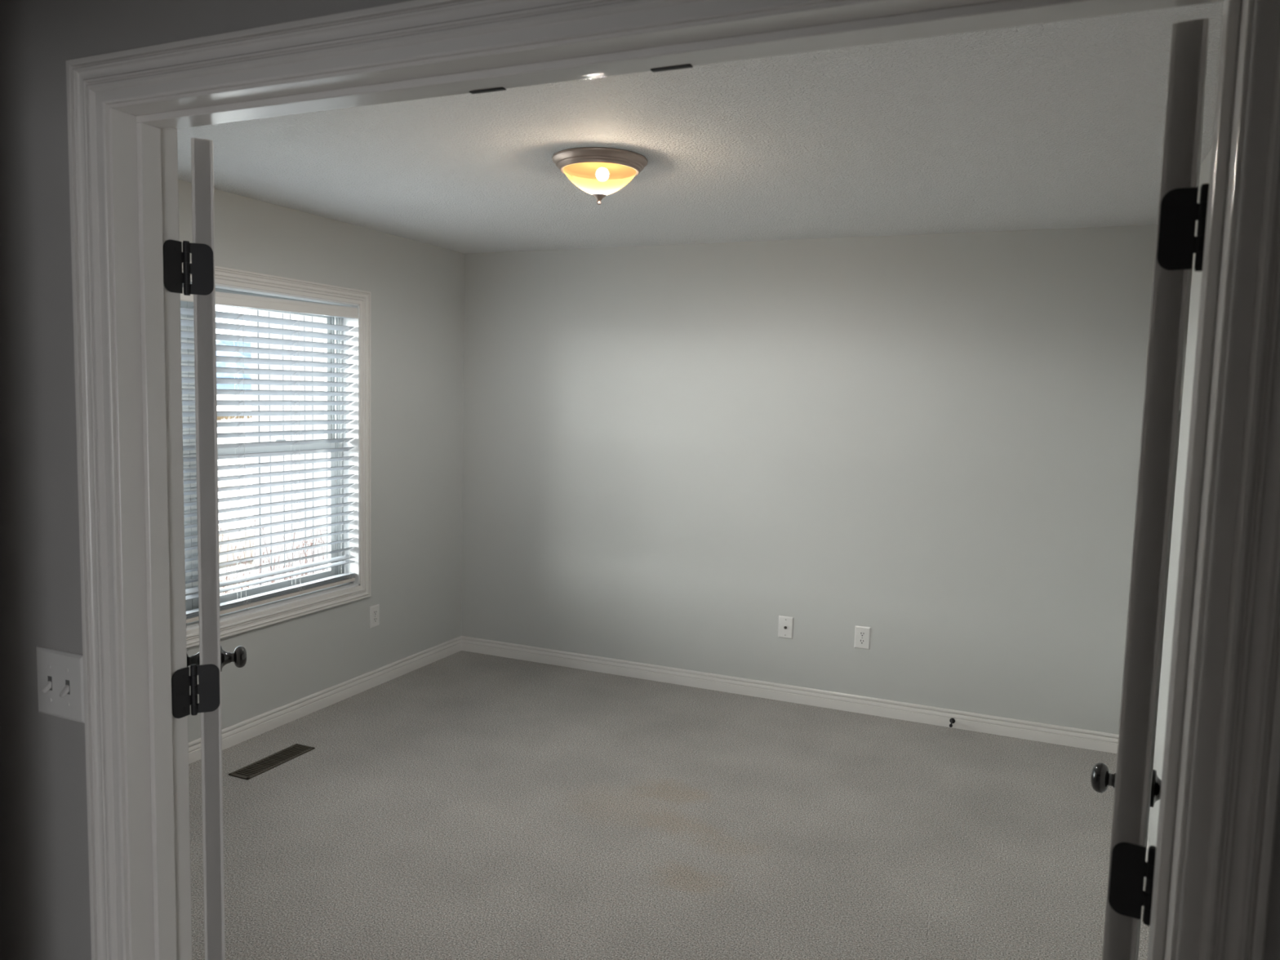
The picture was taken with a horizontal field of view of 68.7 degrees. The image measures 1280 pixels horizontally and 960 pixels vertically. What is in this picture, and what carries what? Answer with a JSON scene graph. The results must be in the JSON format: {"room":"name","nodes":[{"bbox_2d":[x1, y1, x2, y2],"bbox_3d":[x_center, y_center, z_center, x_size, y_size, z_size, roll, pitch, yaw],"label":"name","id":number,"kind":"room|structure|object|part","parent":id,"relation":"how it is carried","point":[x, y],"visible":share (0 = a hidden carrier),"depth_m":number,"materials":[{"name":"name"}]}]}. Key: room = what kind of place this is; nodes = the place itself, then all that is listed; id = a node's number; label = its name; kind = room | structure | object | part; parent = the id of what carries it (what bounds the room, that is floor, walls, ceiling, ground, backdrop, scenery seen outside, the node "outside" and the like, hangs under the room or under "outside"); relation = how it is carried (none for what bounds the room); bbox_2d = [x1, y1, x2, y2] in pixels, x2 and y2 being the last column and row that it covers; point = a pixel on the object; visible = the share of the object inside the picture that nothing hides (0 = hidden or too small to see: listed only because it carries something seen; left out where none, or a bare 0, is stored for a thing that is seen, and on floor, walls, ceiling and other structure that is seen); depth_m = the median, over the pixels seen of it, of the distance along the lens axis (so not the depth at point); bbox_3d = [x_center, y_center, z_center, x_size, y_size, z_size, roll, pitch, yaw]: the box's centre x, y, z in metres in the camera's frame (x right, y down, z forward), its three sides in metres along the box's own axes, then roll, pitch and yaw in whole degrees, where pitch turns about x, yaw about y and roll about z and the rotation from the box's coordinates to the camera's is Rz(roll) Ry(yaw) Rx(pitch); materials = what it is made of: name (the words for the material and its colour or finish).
{"room":"hallway","nodes":[
{"label":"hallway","id":0,"kind":"room"},
{"bbox_2d":[177,179,464,742],"bbox_3d":[-1.888,0.220,4.213,0.190,2.940,3.767,4,6,23],"label":"wall","id":1,"kind":"structure","parent":0,"point":[416,288],"depth_m":5.10,"materials":[{"name":"grey paint"}]},
{"bbox_2d":[180,261,371,648],"bbox_3d":[-1.931,-0.108,4.040,0.210,1.610,2.079,4,6,23],"label":"window","id":2,"kind":"structure","parent":1,"relation":"in","point":[228,280],"depth_m":4.79,"materials":[{"name":"white paint"}]},
{"bbox_2d":[180,288,358,623],"bbox_3d":[-1.882,-0.096,4.025,0.072,1.449,1.930,4,6,23],"label":"window blind","id":3,"kind":"object","parent":2,"relation":"attached to","point":[221,298],"visible":0.48,"depth_m":4.40,"materials":[{"name":"white paint"}]},
{"bbox_3d":[-1.908,0.592,4.087,0.052,0.018,1.907,4,6,23],"label":"rail","id":4,"kind":"part","parent":3,"relation":"part of","materials":[{"name":"grey plastic"}]},
{"bbox_3d":[-1.874,-0.773,3.963,0.054,0.020,1.907,4,6,23],"label":"head rail","id":5,"kind":"part","parent":3,"relation":"part of","materials":[{"name":"white plastic"}]},
{"bbox_3d":[-1.785,-0.492,4.479,0.022,0.701,0.878,4,6,23],"label":"sash","id":6,"kind":"part","parent":2,"relation":"part of","materials":[{"name":"glass"}]},
{"bbox_3d":[-1.779,0.184,4.530,0.022,0.729,0.878,4,6,23],"label":"sash","id":7,"kind":"part","parent":2,"relation":"part of","materials":[{"name":"grey plastic"}]},
{"bbox_2d":[188,635,462,764],"bbox_3d":[-1.843,1.152,4.202,0.015,0.089,3.647,4,6,23],"label":"baseboard","id":8,"kind":"structure","parent":1,"relation":"attached to","point":[233,735],"depth_m":4.75,"materials":[{"name":"white paint"}]},
{"bbox_2d":[369,604,379,628],"bbox_3d":[-1.438,0.739,5.084,0.008,0.120,0.076,4,6,23],"label":"wall outlet","id":9,"kind":"object","parent":1,"relation":"attached to","point":[374,610],"visible":1,"depth_m":5.08,"materials":[{"name":"white plastic"}]},
{"bbox_2d":[0,0,1279,959],"bbox_3d":[-0.375,0.315,1.429,5.180,2.540,0.125,4,6,23],"label":"wall","id":10,"kind":"structure","parent":0,"point":[45,891],"depth_m":1.62,"materials":[{"name":"grey paint"}]},
{"bbox_2d":[36,645,84,723],"bbox_3d":[-1.017,0.359,1.633,0.124,0.121,0.021,4,6,23],"label":"light switch","id":11,"kind":"object","parent":10,"relation":"attached to","point":[60,691],"visible":0.98,"depth_m":1.64,"materials":[{"name":"white plastic"}]},
{"bbox_2d":[177,148,191,920],"bbox_3d":[-0.106,0.427,1.399,1.708,2.135,0.020,4,6,23],"label":"trim","id":12,"kind":"structure","parent":10,"relation":"attached to","point":[177,148],"depth_m":1.69,"materials":[{"name":"white paint"}]},
{"bbox_2d":[163,137,246,959],"bbox_3d":[-0.967,0.385,2.041,0.165,2.033,0.798,0,6,-20],"label":"door","id":13,"kind":"structure","parent":10,"relation":"in","point":[208,664],"depth_m":1.69,"materials":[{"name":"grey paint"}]},
{"bbox_3d":[-1.125,0.452,2.341,0.065,0.067,0.067,-1,6,-25],"label":"knob","id":14,"kind":"part","parent":13,"relation":"part of","materials":[{"name":"brown metal"}]},
{"bbox_3d":[-1.034,0.451,2.382,0.065,0.067,0.067,-1,6,-25],"label":"knob","id":15,"kind":"part","parent":13,"relation":"part of","materials":[{"name":"brown metal"}]},
{"bbox_2d":[469,87,506,93],"bbox_3d":[-0.220,-0.563,1.355,0.057,0.002,0.009,4,6,23],"label":"plate","id":16,"kind":"object","parent":10,"relation":"attached to","point":[498,89],"visible":1,"depth_m":1.35,"materials":[{"name":"black metal"}]},
{"bbox_2d":[650,64,693,72],"bbox_3d":[0.042,-0.545,1.242,0.057,0.002,0.009,4,6,23],"label":"plate","id":17,"kind":"object","parent":10,"relation":"attached to","point":[685,66],"visible":1,"depth_m":1.24,"materials":[{"name":"black metal"}]},
{"bbox_2d":[66,0,1279,959],"bbox_3d":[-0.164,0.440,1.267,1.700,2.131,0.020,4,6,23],"label":"trim","id":18,"kind":"structure","parent":10,"relation":"attached to","point":[1235,775],"depth_m":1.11,"materials":[{"name":"white paint"}]},
{"bbox_2d":[1090,17,1208,959],"bbox_3d":[0.780,0.489,1.411,0.165,2.033,0.811,4,6,25],"label":"door","id":19,"kind":"structure","parent":10,"relation":"in","point":[1137,786],"depth_m":1.07,"materials":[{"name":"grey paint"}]},
{"bbox_3d":[0.878,0.559,1.750,0.065,0.067,0.067,5,6,30],"label":"knob","id":20,"kind":"part","parent":19,"relation":"part of","materials":[{"name":"brown metal"}]},
{"bbox_3d":[0.965,0.566,1.700,0.065,0.067,0.067,5,6,30],"label":"knob","id":21,"kind":"part","parent":19,"relation":"part of","materials":[{"name":"brown metal"}]},
{"bbox_2d":[188,650,1150,959],"bbox_3d":[-0.167,1.361,3.450,3.706,0.100,3.712,4,6,23],"label":"floor","id":22,"kind":"structure","parent":0,"point":[462,805],"depth_m":3.51,"materials":[{"name":"grey carpet"}]},
{"bbox_2d":[228,743,315,779],"bbox_3d":[-1.585,1.214,4.053,0.108,0.006,0.386,4,6,23],"label":"floor vent","id":23,"kind":"object","parent":22,"relation":"in","point":[249,771],"visible":1,"depth_m":4.04,"materials":[{"name":"brown metal"}]},
{"bbox_2d":[177,0,1223,253],"bbox_3d":[-0.078,-1.172,3.269,3.946,0.100,3.842,4,6,23],"label":"ceiling","id":24,"kind":"structure","parent":0,"point":[1057,124],"depth_m":3.10,"materials":[{"name":"white paint"}]},
{"bbox_2d":[551,146,648,204],"bbox_3d":[-0.142,-1.048,3.299,0.336,0.156,0.336,4,6,23],"label":"ceiling light","id":25,"kind":"object","parent":24,"relation":"attached to","point":[600,172],"visible":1,"depth_m":3.20,"materials":[{"name":"white glass"}]},
{"bbox_3d":[-0.142,-1.045,3.299,0.262,0.086,0.262,4,6,23],"label":"lamp shade","id":26,"kind":"part","parent":25,"relation":"part of","materials":[{"name":"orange glass"}]},
{"bbox_2d":[461,224,1156,734],"bbox_3d":[0.631,0.006,5.089,3.946,2.540,0.120,4,6,23],"label":"wall","id":27,"kind":"structure","parent":0,"point":[930,443],"depth_m":4.87,"materials":[{"name":"grey paint"}]},
{"bbox_2d":[777,615,793,639],"bbox_3d":[0.778,0.789,5.013,0.080,0.118,0.017,4,6,23],"label":"cable jack","id":28,"kind":"object","parent":27,"relation":"attached to","point":[785,628],"visible":1,"depth_m":5.01,"materials":[{"name":"white plastic"}]},
{"bbox_2d":[461,635,1118,753],"bbox_3d":[0.574,1.131,5.130,3.706,0.089,0.015,4,6,23],"label":"baseboard","id":29,"kind":"structure","parent":27,"relation":"attached to","point":[984,723],"depth_m":4.98,"materials":[{"name":"white paint"}]},
{"bbox_2d":[949,718,955,727],"bbox_3d":[1.548,1.209,4.656,0.027,0.027,0.091,4,6,23],"label":"door stop","id":30,"kind":"object","parent":29,"relation":"attached to","point":[952,721],"visible":1,"depth_m":4.69,"materials":[{"name":"black metal"}]},
{"bbox_2d":[853,625,871,649],"bbox_3d":[1.152,0.818,4.856,0.080,0.118,0.008,4,6,23],"label":"wall outlet","id":31,"kind":"object","parent":27,"relation":"attached to","point":[862,634],"visible":1,"depth_m":4.85,"materials":[{"name":"white plastic"}]},
{"bbox_2d":[858,639,865,644],"bbox_3d":[1.150,0.837,4.856,0.034,0.028,0.002,4,6,23],"label":"socket","id":32,"kind":"object","parent":31,"relation":"attached to","point":[860,641],"depth_m":4.85,"materials":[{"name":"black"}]},
{"bbox_2d":[858,631,866,636],"bbox_3d":[1.151,0.798,4.852,0.034,0.028,0.002,4,6,23],"label":"socket","id":33,"kind":"object","parent":31,"relation":"attached to","point":[861,633],"depth_m":4.85,"materials":[{"name":"white plastic"}]},
{"bbox_2d":[1147,147,1212,846],"bbox_3d":[1.631,0.259,2.611,0.120,2.540,3.647,4,6,23],"label":"wall","id":34,"kind":"structure","parent":0,"point":[1205,168],"depth_m":3.15,"materials":[{"name":"grey paint"}]},
{"bbox_2d":[1144,838,1149,879],"bbox_3d":[1.539,1.376,2.740,0.015,0.089,3.647,4,6,23],"label":"baseboard","id":35,"kind":"structure","parent":34,"relation":"attached to","point":[1148,842],"depth_m":3.29,"materials":[{"name":"white paint"}]},
{"label":"outside","id":36,"kind":"structure","parent":0,"visible":0},
{"bbox_2d":[217,394,253,595],"bbox_3d":[-29.861,-4.288,40.079,80.000,4.340,110.000,4,6,23],"label":"ground","id":37,"kind":"structure","parent":36,"point":[227,504],"depth_m":17.05,"materials":[{"name":"white"}]},
{"bbox_2d":[216,339,251,389],"bbox_3d":[-20.763,-5.653,51.859,11.200,3.550,10.000,4,6,23],"label":"neighbor house","id":38,"kind":"structure","parent":37,"relation":"on","point":[220,364],"depth_m":46.32,"materials":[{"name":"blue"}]},
{"bbox_2d":[217,410,251,420],"bbox_3d":[-13.358,-2.224,32.498,1.610,0.352,7.058,4,6,23],"label":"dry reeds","id":39,"kind":"object","parent":37,"relation":"on","point":[219,418],"visible":0.06,"depth_m":30.94,"materials":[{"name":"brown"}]},
{"bbox_2d":[218,520,327,594],"bbox_3d":[-2.280,0.875,5.872,1.078,1.155,1.577,4,6,23],"label":"dry grass","id":40,"kind":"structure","parent":37,"relation":"on","point":[311,543],"depth_m":5.90,"materials":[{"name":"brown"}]},
{"bbox_2d":[250,309,328,586],"bbox_3d":[-1.317,-0.533,8.441,2.182,3.540,4.750,4,6,23],"label":"garage wing","id":41,"kind":"object","parent":37,"relation":"on","point":[269,540],"visible":0.05,"depth_m":6.79,"materials":[{"name":"white"}]},
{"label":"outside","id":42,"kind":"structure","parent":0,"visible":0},
{"bbox_2d":[218,531,253,568],"bbox_3d":[-6.955,0.660,12.671,6.300,0.085,10.500,4,6,23],"label":"driveway","id":43,"kind":"structure","parent":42,"point":[232,535],"depth_m":11.26,"materials":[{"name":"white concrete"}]}
]}

